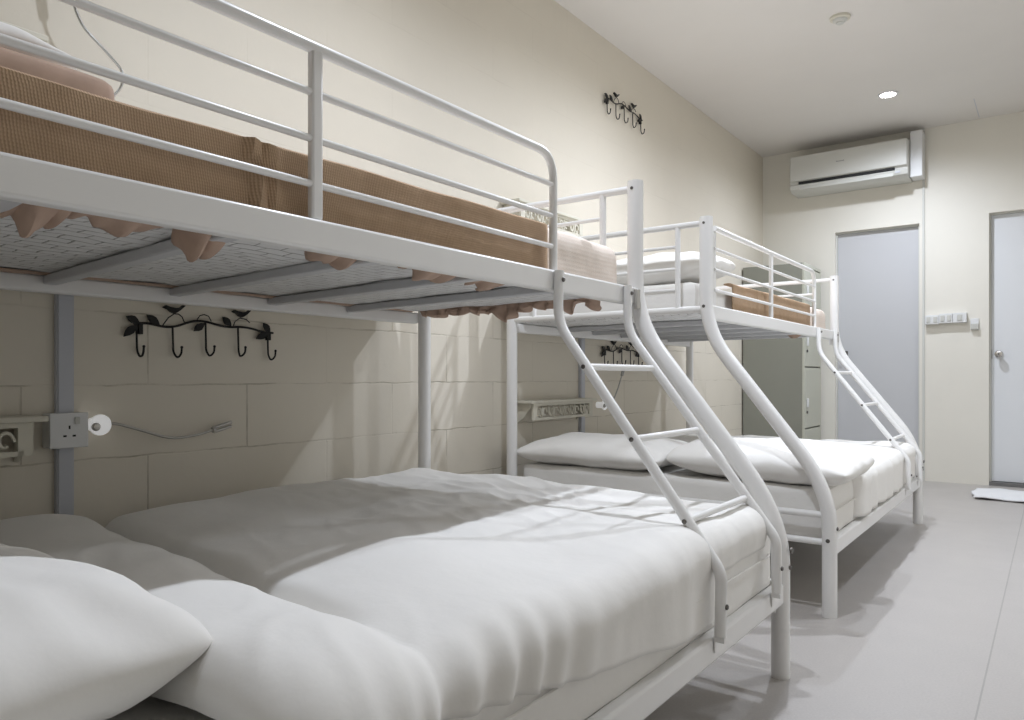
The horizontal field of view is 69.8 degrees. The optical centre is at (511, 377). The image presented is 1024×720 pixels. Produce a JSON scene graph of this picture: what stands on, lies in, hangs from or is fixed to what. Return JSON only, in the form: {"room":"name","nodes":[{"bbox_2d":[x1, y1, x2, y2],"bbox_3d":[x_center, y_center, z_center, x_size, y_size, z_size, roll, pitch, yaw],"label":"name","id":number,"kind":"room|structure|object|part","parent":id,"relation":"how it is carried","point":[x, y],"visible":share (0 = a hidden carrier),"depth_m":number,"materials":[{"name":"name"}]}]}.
{"room":"dormitory","nodes":[
{"label":"dormitory","id":0,"kind":"room"},
{"bbox_2d":[0,0,762,527],"bbox_3d":[-0.279,-0.570,3.223,0.120,2.760,8.450,0,0,36],"label":"wall","id":1,"kind":"structure","parent":0,"point":[337,398],"depth_m":2.78,"materials":[{"name":"beige paint"}]},
{"bbox_2d":[0,415,48,461],"bbox_3d":[-1.353,0.153,1.573,0.114,0.117,0.610,0,0,36],"label":"wall shelf","id":2,"kind":"object","parent":1,"relation":"attached to","point":[23,425],"visible":1,"depth_m":1.75,"materials":[{"name":"beige paint"}]},
{"bbox_3d":[-1.321,0.148,1.550,0.010,0.080,0.550,0,0,36],"label":"fretwork panel","id":3,"kind":"part","parent":2,"relation":"part of","materials":[{"name":"beige paint"}]},
{"bbox_2d":[0,20,48,42],"bbox_3d":[-1.353,-0.771,1.573,0.114,0.117,0.610,0,0,36],"label":"wall shelf","id":4,"kind":"object","parent":1,"relation":"attached to","point":[42,37],"visible":0.05,"depth_m":1.76,"materials":[{"name":"beige paint"}]},
{"bbox_2d":[54,294,73,514],"bbox_3d":[-1.165,0.230,1.909,0.019,1.160,0.042,0,0,36],"label":"cable trunking","id":5,"kind":"object","parent":1,"relation":"attached to","point":[63,304],"visible":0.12,"depth_m":1.90,"materials":[{"name":"grey plastic"}]},
{"bbox_2d":[42,412,87,448],"bbox_3d":[-1.153,0.136,1.896,0.054,0.090,0.092,0,0,36],"label":"power socket","id":6,"kind":"object","parent":1,"relation":"attached to","point":[62,430],"visible":1,"depth_m":1.87,"materials":[{"name":"white plastic"}]},
{"bbox_2d":[75,417,79,423],"bbox_3d":[-1.122,0.111,1.895,0.004,0.018,0.012,0,0,36],"label":"switch","id":7,"kind":"object","parent":6,"relation":"attached to","point":[77,419],"depth_m":1.89,"materials":[{"name":"grey plastic"}]},
{"bbox_2d":[73,6,123,96],"bbox_3d":[-1.111,-0.877,1.938,0.071,0.321,0.152,0,0,36],"label":"reading lamp","id":8,"kind":"object","parent":1,"relation":"attached to","point":[75,8],"visible":0.39,"depth_m":1.93,"materials":[{"name":"white plastic"}]},
{"bbox_2d":[88,414,231,438],"bbox_3d":[-0.997,0.138,2.101,0.061,0.080,0.418,0,0,36],"label":"reading lamp","id":9,"kind":"object","parent":1,"relation":"attached to","point":[100,424],"visible":0.99,"depth_m":1.99,"materials":[{"name":"white plastic"}]},
{"bbox_3d":[-0.993,0.149,2.094,0.012,0.058,0.306,0,0,38],"label":"flexible arm","id":10,"kind":"part","parent":9,"relation":"part of","materials":[{"name":"grey metal"}]},
{"bbox_2d":[123,305,276,359],"bbox_3d":[-0.926,-0.136,2.219,0.034,0.160,0.484,0,0,36],"label":"hook rack","id":11,"kind":"object","parent":1,"relation":"attached to","point":[137,327],"visible":1,"depth_m":2.19,"materials":[{"name":"black metal"}]},
{"bbox_3d":[-1.050,-0.136,2.069,0.014,0.028,0.012,0,0,36],"label":"mount plate","id":12,"kind":"part","parent":11,"relation":"part of","materials":[{"name":"black metal"}]},
{"bbox_3d":[-0.987,-0.169,2.142,0.003,0.038,0.068,0,0,36],"label":"stem","id":13,"kind":"part","parent":11,"relation":"part of","materials":[{"name":"black metal"}]},
{"bbox_2d":[500,198,583,236],"bbox_3d":[0.170,-0.763,3.631,0.114,0.117,0.610,0,0,36],"label":"wall shelf","id":14,"kind":"object","parent":1,"relation":"attached to","point":[562,217],"visible":0.52,"depth_m":3.65,"materials":[{"name":"beige paint"}]},
{"bbox_3d":[0.202,-0.768,3.607,0.010,0.080,0.550,0,0,36],"label":"fretwork panel","id":15,"kind":"part","parent":14,"relation":"part of","materials":[{"name":"beige paint"}]},
{"bbox_2d":[517,398,596,423],"bbox_3d":[0.229,0.169,3.712,0.114,0.117,0.610,0,0,36],"label":"wall shelf","id":16,"kind":"object","parent":1,"relation":"attached to","point":[582,404],"visible":0.98,"depth_m":3.62,"materials":[{"name":"beige paint"}]},
{"bbox_3d":[0.261,0.164,3.688,0.010,0.080,0.550,0,0,36],"label":"fretwork panel","id":17,"kind":"part","parent":16,"relation":"part of","materials":[{"name":"beige paint"}]},
{"bbox_2d":[578,338,584,432],"bbox_3d":[0.380,0.230,3.998,0.019,1.160,0.042,0,0,36],"label":"cable trunking","id":18,"kind":"object","parent":1,"relation":"attached to","point":[581,341],"visible":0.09,"depth_m":3.98,"materials":[{"name":"grey plastic"}]},
{"bbox_2d":[596,371,624,409],"bbox_3d":[0.572,0.054,4.221,0.061,0.258,0.274,0,0,36],"label":"reading lamp","id":19,"kind":"object","parent":1,"relation":"attached to","point":[602,405],"visible":0.63,"depth_m":4.13,"materials":[{"name":"white plastic"}]},
{"bbox_3d":[0.584,0.071,4.229,0.011,0.175,0.184,0,0,41],"label":"flexible arm","id":20,"kind":"part","parent":19,"relation":"part of","materials":[{"name":"grey metal"}]},
{"bbox_2d":[601,341,642,364],"bbox_3d":[0.654,-0.141,4.354,0.034,0.160,0.484,0,0,36],"label":"hook rack","id":21,"kind":"object","parent":1,"relation":"attached to","point":[612,342],"visible":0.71,"depth_m":4.33,"materials":[{"name":"black metal"}]},
{"bbox_2d":[604,92,644,133],"bbox_3d":[0.671,-1.591,4.379,0.034,0.160,0.484,0,0,36],"label":"hook rack","id":22,"kind":"object","parent":1,"relation":"attached to","point":[606,100],"visible":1,"depth_m":4.37,"materials":[{"name":"black metal"}]},
{"bbox_2d":[554,0,1023,156],"bbox_3d":[1.074,-1.990,2.471,3.150,0.080,8.850,0,0,36],"label":"ceiling","id":23,"kind":"structure","parent":0,"point":[780,77],"depth_m":4.51,"materials":[{"name":"white paint"}]},
{"bbox_2d":[830,12,850,24],"bbox_3d":[1.775,-1.931,3.970,0.104,0.037,0.104,0,0,36],"label":"smoke detector","id":24,"kind":"object","parent":23,"relation":"attached to","point":[841,18],"visible":1,"depth_m":3.94,"materials":[{"name":"beige paint"}]},
{"bbox_2d":[877,90,898,97],"bbox_3d":[2.587,-1.946,5.049,0.132,0.009,0.132,0,0,36],"label":"recessed light","id":25,"kind":"object","parent":23,"relation":"in","point":[891,93],"visible":1,"depth_m":5.03,"materials":[{"name":"white plastic"}]},
{"bbox_2d":[644,481,1023,719],"bbox_3d":[1.074,0.850,2.471,3.150,0.080,8.850,0,0,36],"label":"floor","id":26,"kind":"structure","parent":0,"point":[929,623],"depth_m":2.32,"materials":[{"name":"tile"}]},
{"bbox_2d":[0,0,792,719],"bbox_3d":[-0.392,0.105,1.579,1.402,1.410,2.036,0,0,36],"label":"bunk bed","id":27,"kind":"object","parent":26,"relation":"on","point":[25,180],"visible":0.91,"depth_m":1.55,"materials":[{"name":"white metal"}]},
{"bbox_3d":[-0.942,-0.223,1.988,0.032,0.041,1.945,0,0,36],"label":"rail","id":28,"kind":"part","parent":27,"relation":"part of","materials":[{"name":"white metal"}]},
{"bbox_2d":[0,66,547,311],"bbox_3d":[-0.580,-0.294,1.704,0.886,0.216,1.840,0,0,36],"label":"coverlet","id":29,"kind":"object","parent":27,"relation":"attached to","point":[24,135],"visible":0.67,"depth_m":1.17,"materials":[{"name":"brown fabric"}]},
{"bbox_2d":[0,215,580,310],"bbox_3d":[-0.637,-0.308,1.769,0.958,0.136,1.901,0,0,36],"label":"mattress","id":30,"kind":"object","parent":27,"relation":"on","point":[74,242],"visible":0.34,"depth_m":1.60,"materials":[{"name":"white fabric"}]},
{"bbox_2d":[0,47,114,99],"bbox_3d":[-0.967,-0.415,1.145,0.653,0.085,0.407,0,0,36],"label":"folded blanket","id":31,"kind":"object","parent":30,"relation":"on","point":[10,59],"visible":0.21,"depth_m":1.04,"materials":[{"name":"beige fabric"}]},
{"bbox_2d":[0,22,76,69],"bbox_3d":[-1.044,-0.511,1.214,0.634,0.106,0.380,0,0,36],"label":"pillow","id":32,"kind":"object","parent":31,"relation":"on","point":[5,28],"visible":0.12,"depth_m":1.11,"materials":[{"name":"white fabric"}]},
{"bbox_2d":[420,228,616,322],"bbox_3d":[-0.183,-0.296,2.350,0.968,0.221,0.471,0,0,36],"label":"blanket","id":33,"kind":"object","parent":30,"relation":"on","point":[576,255],"visible":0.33,"depth_m":2.18,"materials":[{"name":"beige fabric"}]},
{"bbox_3d":[-0.341,-0.419,1.272,0.016,0.293,0.023,0,0,36],"label":"guard post","id":34,"kind":"part","parent":27,"relation":"part of","materials":[{"name":"white metal"}]},
{"bbox_3d":[-0.210,-0.245,1.446,0.030,0.054,1.945,0,0,36],"label":"rail","id":35,"kind":"part","parent":27,"relation":"part of","materials":[{"name":"white metal"}]},
{"bbox_3d":[-0.323,-0.427,1.296,0.021,0.308,1.460,0,0,36],"label":"guard rail","id":36,"kind":"part","parent":27,"relation":"part of","materials":[{"name":"white metal"}]},
{"bbox_3d":[-0.331,0.105,2.770,0.048,1.410,0.048,0,0,36],"label":"post","id":37,"kind":"part","parent":27,"relation":"part of","materials":[{"name":"white metal"}]},
{"bbox_2d":[106,535,770,719],"bbox_3d":[-0.392,0.473,1.574,1.313,0.184,1.912,0,0,36],"label":"mattress","id":38,"kind":"object","parent":27,"relation":"on","point":[576,700],"visible":0.06,"depth_m":1.18,"materials":[{"name":"white fabric"}]},
{"bbox_2d":[0,543,212,719],"bbox_3d":[-0.715,0.301,0.852,0.673,0.182,0.418,0,1,35],"label":"pillow","id":39,"kind":"object","parent":38,"relation":"on","point":[79,640],"visible":1,"depth_m":0.75,"materials":[{"name":"white fabric"}]},
{"bbox_2d":[0,468,766,719],"bbox_3d":[-0.268,0.413,1.691,1.321,0.247,1.540,0,0,36],"label":"duvet","id":40,"kind":"object","parent":38,"relation":"on","point":[413,593],"visible":0.94,"depth_m":1.24,"materials":[{"name":"white fabric"}]},
{"bbox_3d":[0.015,-0.578,2.514,0.903,0.023,0.023,0,0,36],"label":"rail","id":41,"kind":"part","parent":27,"relation":"part of","materials":[{"name":"white metal"}]},
{"bbox_3d":[0.137,0.580,1.189,0.030,0.055,1.945,0,0,36],"label":"rail","id":42,"kind":"part","parent":27,"relation":"part of","materials":[{"name":"white metal"}]},
{"bbox_3d":[0.552,0.105,2.117,0.484,1.410,0.049,0,0,36],"label":"post","id":43,"kind":"part","parent":27,"relation":"part of","materials":[{"name":"white metal"}]},
{"bbox_2d":[507,216,923,618],"bbox_3d":[1.135,0.105,3.674,1.406,1.410,2.036,0,0,36],"label":"bunk bed","id":44,"kind":"object","parent":26,"relation":"on","point":[718,324],"visible":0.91,"depth_m":3.15,"materials":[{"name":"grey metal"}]},
{"bbox_3d":[0.000,0.105,3.281,0.048,1.410,0.048,0,0,36],"label":"post","id":45,"kind":"part","parent":44,"relation":"part of","materials":[{"name":"white metal"}]},
{"bbox_3d":[0.587,-0.223,4.081,0.032,0.041,1.945,0,0,36],"label":"rail","id":46,"kind":"part","parent":44,"relation":"part of","materials":[{"name":"white metal"}]},
{"bbox_3d":[0.363,-0.256,3.012,0.903,0.027,0.027,0,0,36],"label":"rail","id":47,"kind":"part","parent":44,"relation":"part of","materials":[{"name":"white metal"}]},
{"bbox_2d":[518,282,731,326],"bbox_3d":[0.891,-0.308,3.863,0.957,0.137,1.901,0,0,36],"label":"mattress","id":48,"kind":"object","parent":44,"relation":"on","point":[689,290],"visible":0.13,"depth_m":3.02,"materials":[{"name":"white fabric"}]},
{"bbox_2d":[616,251,735,285],"bbox_3d":[0.620,-0.453,3.127,0.596,0.148,0.314,0,0,34],"label":"pillow","id":49,"kind":"object","parent":48,"relation":"on","point":[689,260],"visible":0.37,"depth_m":2.97,"materials":[{"name":"white fabric"}]},
{"bbox_2d":[723,283,809,337],"bbox_3d":[1.236,-0.307,3.557,0.111,0.190,1.196,0,0,36],"label":"coverlet","id":50,"kind":"object","parent":48,"relation":"on","point":[739,304],"visible":0.68,"depth_m":3.42,"materials":[{"name":"brown fabric"}]},
{"bbox_2d":[810,307,825,328],"bbox_3d":[1.344,-0.331,4.444,0.968,0.153,0.471,0,0,36],"label":"blanket","id":51,"kind":"object","parent":48,"relation":"on","point":[820,316],"visible":0.07,"depth_m":4.21,"materials":[{"name":"beige fabric"}]},
{"bbox_3d":[0.363,-0.578,3.012,0.903,0.023,0.023,0,0,36],"label":"rail","id":52,"kind":"part","parent":44,"relation":"part of","materials":[{"name":"white metal"}]},
{"bbox_3d":[1.180,0.105,4.876,0.048,1.410,0.048,0,0,36],"label":"post","id":53,"kind":"part","parent":44,"relation":"part of","materials":[{"name":"white metal"}]},
{"bbox_3d":[0.772,-0.426,2.813,0.010,0.304,0.030,0,0,36],"label":"guard post","id":54,"kind":"part","parent":44,"relation":"part of","materials":[{"name":"white metal"}]},
{"bbox_2d":[524,462,913,537],"bbox_3d":[1.136,0.473,3.668,1.312,0.184,1.913,0,0,36],"label":"mattress","id":55,"kind":"object","parent":44,"relation":"on","point":[686,483],"visible":0.25,"depth_m":2.80,"materials":[{"name":"white fabric"}]},
{"bbox_2d":[517,432,687,470],"bbox_3d":[0.411,0.321,3.256,0.711,0.144,0.437,0,0,36],"label":"pillow","id":56,"kind":"object","parent":55,"relation":"on","point":[595,450],"visible":0.73,"depth_m":3.10,"materials":[{"name":"white fabric"}]},
{"bbox_2d":[666,437,874,485],"bbox_3d":[0.992,0.314,2.839,0.692,0.161,0.438,0,0,38],"label":"pillow","id":57,"kind":"object","parent":55,"relation":"on","point":[772,459],"visible":0.7,"depth_m":2.66,"materials":[{"name":"white fabric"}]},
{"bbox_2d":[669,433,915,516],"bbox_3d":[1.264,0.435,3.794,1.323,0.208,1.530,0,0,36],"label":"duvet","id":58,"kind":"object","parent":55,"relation":"on","point":[886,476],"visible":0.26,"depth_m":3.30,"materials":[{"name":"white fabric"}]},
{"bbox_3d":[0.537,0.468,2.883,1.338,0.023,0.023,0,0,36],"label":"rail","id":59,"kind":"part","parent":44,"relation":"part of","materials":[{"name":"white metal"}]},
{"bbox_3d":[1.206,-0.427,3.390,0.021,0.308,1.460,0,0,36],"label":"guard rail","id":60,"kind":"part","parent":44,"relation":"part of","materials":[{"name":"white metal"}]},
{"bbox_3d":[0.900,0.105,2.614,0.484,1.410,0.049,0,0,36],"label":"post","id":61,"kind":"part","parent":44,"relation":"part of","materials":[{"name":"white metal"}]},
{"bbox_3d":[1.188,-0.419,3.365,0.016,0.293,0.023,0,0,36],"label":"guard post","id":62,"kind":"part","parent":44,"relation":"part of","materials":[{"name":"white metal"}]},
{"bbox_3d":[1.318,-0.245,3.539,0.030,0.054,1.945,0,0,36],"label":"rail","id":63,"kind":"part","parent":44,"relation":"part of","materials":[{"name":"white metal"}]},
{"bbox_3d":[1.543,-0.578,4.608,0.903,0.023,0.023,0,0,36],"label":"rail","id":64,"kind":"part","parent":44,"relation":"part of","materials":[{"name":"white metal"}]},
{"bbox_3d":[0.537,0.560,2.883,1.338,0.023,0.023,0,0,36],"label":"rail","id":65,"kind":"part","parent":44,"relation":"part of","materials":[{"name":"white metal"}]},
{"bbox_3d":[2.081,0.105,4.210,0.484,1.410,0.049,0,0,36],"label":"post","id":66,"kind":"part","parent":44,"relation":"part of","materials":[{"name":"white metal"}]},
{"bbox_3d":[1.666,0.580,3.283,0.030,0.055,1.945,0,0,36],"label":"rail","id":67,"kind":"part","parent":44,"relation":"part of","materials":[{"name":"white metal"}]},
{"bbox_2d":[743,262,820,439],"bbox_3d":[2.256,-0.048,6.105,0.504,1.715,0.500,0,0,36],"label":"locker","id":68,"kind":"object","parent":26,"relation":"on","point":[787,371],"visible":0.41,"depth_m":5.90,"materials":[{"name":"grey metal"}]},
{"bbox_3d":[2.439,-0.068,5.970,0.018,1.675,0.500,0,0,36],"label":"frame","id":69,"kind":"part","parent":68,"relation":"part of","materials":[{"name":"beige metal"}]},
{"bbox_3d":[2.440,-0.720,5.969,0.018,0.298,0.460,0,0,36],"label":"door","id":70,"kind":"part","parent":68,"relation":"part of","materials":[{"name":"beige metal"}]},
{"bbox_3d":[2.440,-0.324,5.969,0.018,0.471,0.460,0,0,36],"label":"door","id":71,"kind":"part","parent":68,"relation":"part of","materials":[{"name":"beige metal"}]},
{"bbox_3d":[2.440,0.162,5.969,0.018,0.476,0.460,0,0,36],"label":"door","id":72,"kind":"part","parent":68,"relation":"part of","materials":[{"name":"beige metal"}]},
{"bbox_3d":[2.440,0.571,5.969,0.018,0.317,0.460,0,0,36],"label":"door","id":73,"kind":"part","parent":68,"relation":"part of","materials":[{"name":"beige metal"}]},
{"bbox_2d":[971,488,1023,501],"bbox_3d":[3.434,0.791,4.888,0.634,0.026,0.486,0,0,36],"label":"towel","id":74,"kind":"object","parent":26,"relation":"on","point":[991,493],"visible":1,"depth_m":4.95,"materials":[{"name":"white fabric"}]},
{"bbox_2d":[763,111,1023,484],"bbox_3d":[3.468,-0.570,5.707,2.950,2.760,0.200,0,0,36],"label":"wall","id":75,"kind":"structure","parent":0,"point":[974,169],"depth_m":5.68,"materials":[{"name":"beige paint"}]},
{"bbox_2d":[790,138,912,198],"bbox_3d":[2.739,-1.688,5.957,0.875,0.295,0.264,0,0,36],"label":"air conditioner","id":76,"kind":"object","parent":75,"relation":"attached to","point":[887,163],"visible":1,"depth_m":5.86,"materials":[{"name":"grey plastic"}]},
{"bbox_3d":[2.665,-1.728,5.857,0.867,0.203,0.010,0,0,36],"label":"panel","id":77,"kind":"part","parent":76,"relation":"part of","materials":[{"name":"grey plastic"}]},
{"bbox_2d":[836,224,918,446],"bbox_3d":[2.984,-0.201,5.999,0.623,2.022,0.126,0,0,36],"label":"door","id":78,"kind":"structure","parent":75,"relation":"in","point":[877,270],"depth_m":5.99,"materials":[{"name":"grey paint"}]},
{"bbox_2d":[910,130,924,180],"bbox_3d":[3.160,-1.728,5.716,0.084,0.355,0.150,0,0,36],"label":"duct","id":79,"kind":"object","parent":75,"relation":"attached to","point":[917,138],"visible":1,"depth_m":5.66,"materials":[{"name":"white plastic"}]},
{"bbox_2d":[922,128,924,480],"bbox_3d":[3.227,-0.570,5.753,0.016,2.760,0.012,0,0,36],"label":"trim","id":80,"kind":"structure","parent":75,"relation":"attached to","point":[923,181],"depth_m":5.75,"materials":[{"name":"white"}]},
{"bbox_2d":[925,315,939,324],"bbox_3d":[3.264,-0.447,5.700,0.094,0.070,0.053,0,0,36],"label":"wall switch","id":81,"kind":"object","parent":75,"relation":"attached to","point":[929,319],"visible":1,"depth_m":5.68,"materials":[{"name":"white plastic"}]},
{"bbox_2d":[939,313,952,323],"bbox_3d":[3.339,-0.454,5.645,0.088,0.072,0.053,0,0,36],"label":"wall switch","id":82,"kind":"object","parent":75,"relation":"attached to","point":[943,318],"visible":1,"depth_m":5.62,"materials":[{"name":"white plastic"}]},
{"bbox_2d":[953,312,966,322],"bbox_3d":[3.412,-0.455,5.590,0.091,0.074,0.053,0,0,36],"label":"wall switch","id":83,"kind":"object","parent":75,"relation":"attached to","point":[957,317],"visible":1,"depth_m":5.57,"materials":[{"name":"white plastic"}]},
{"bbox_2d":[971,318,978,329],"bbox_3d":[3.493,-0.402,5.540,0.054,0.088,0.038,0,0,36],"label":"key holder","id":84,"kind":"object","parent":75,"relation":"attached to","point":[974,322],"visible":1,"depth_m":5.53,"materials":[{"name":"white plastic"}]},
{"bbox_2d":[989,210,1023,482],"bbox_3d":[3.912,-0.211,5.312,0.766,2.043,0.126,0,0,36],"label":"door","id":85,"kind":"structure","parent":75,"relation":"in","point":[1006,229],"depth_m":5.48,"materials":[{"name":"grey paint"}]},
{"bbox_3d":[3.638,-0.175,5.483,0.054,0.054,0.067,0,0,36],"label":"knob","id":86,"kind":"part","parent":85,"relation":"part of","materials":[{"name":"silver metal"}]},
{"bbox_2d":[989,481,1023,487],"bbox_3d":[3.926,0.797,5.331,0.766,0.026,0.139,0,0,36],"label":"trim","id":87,"kind":"structure","parent":75,"relation":"attached to","point":[992,483],"depth_m":5.45,"materials":[{"name":"grey stone"}]}
]}

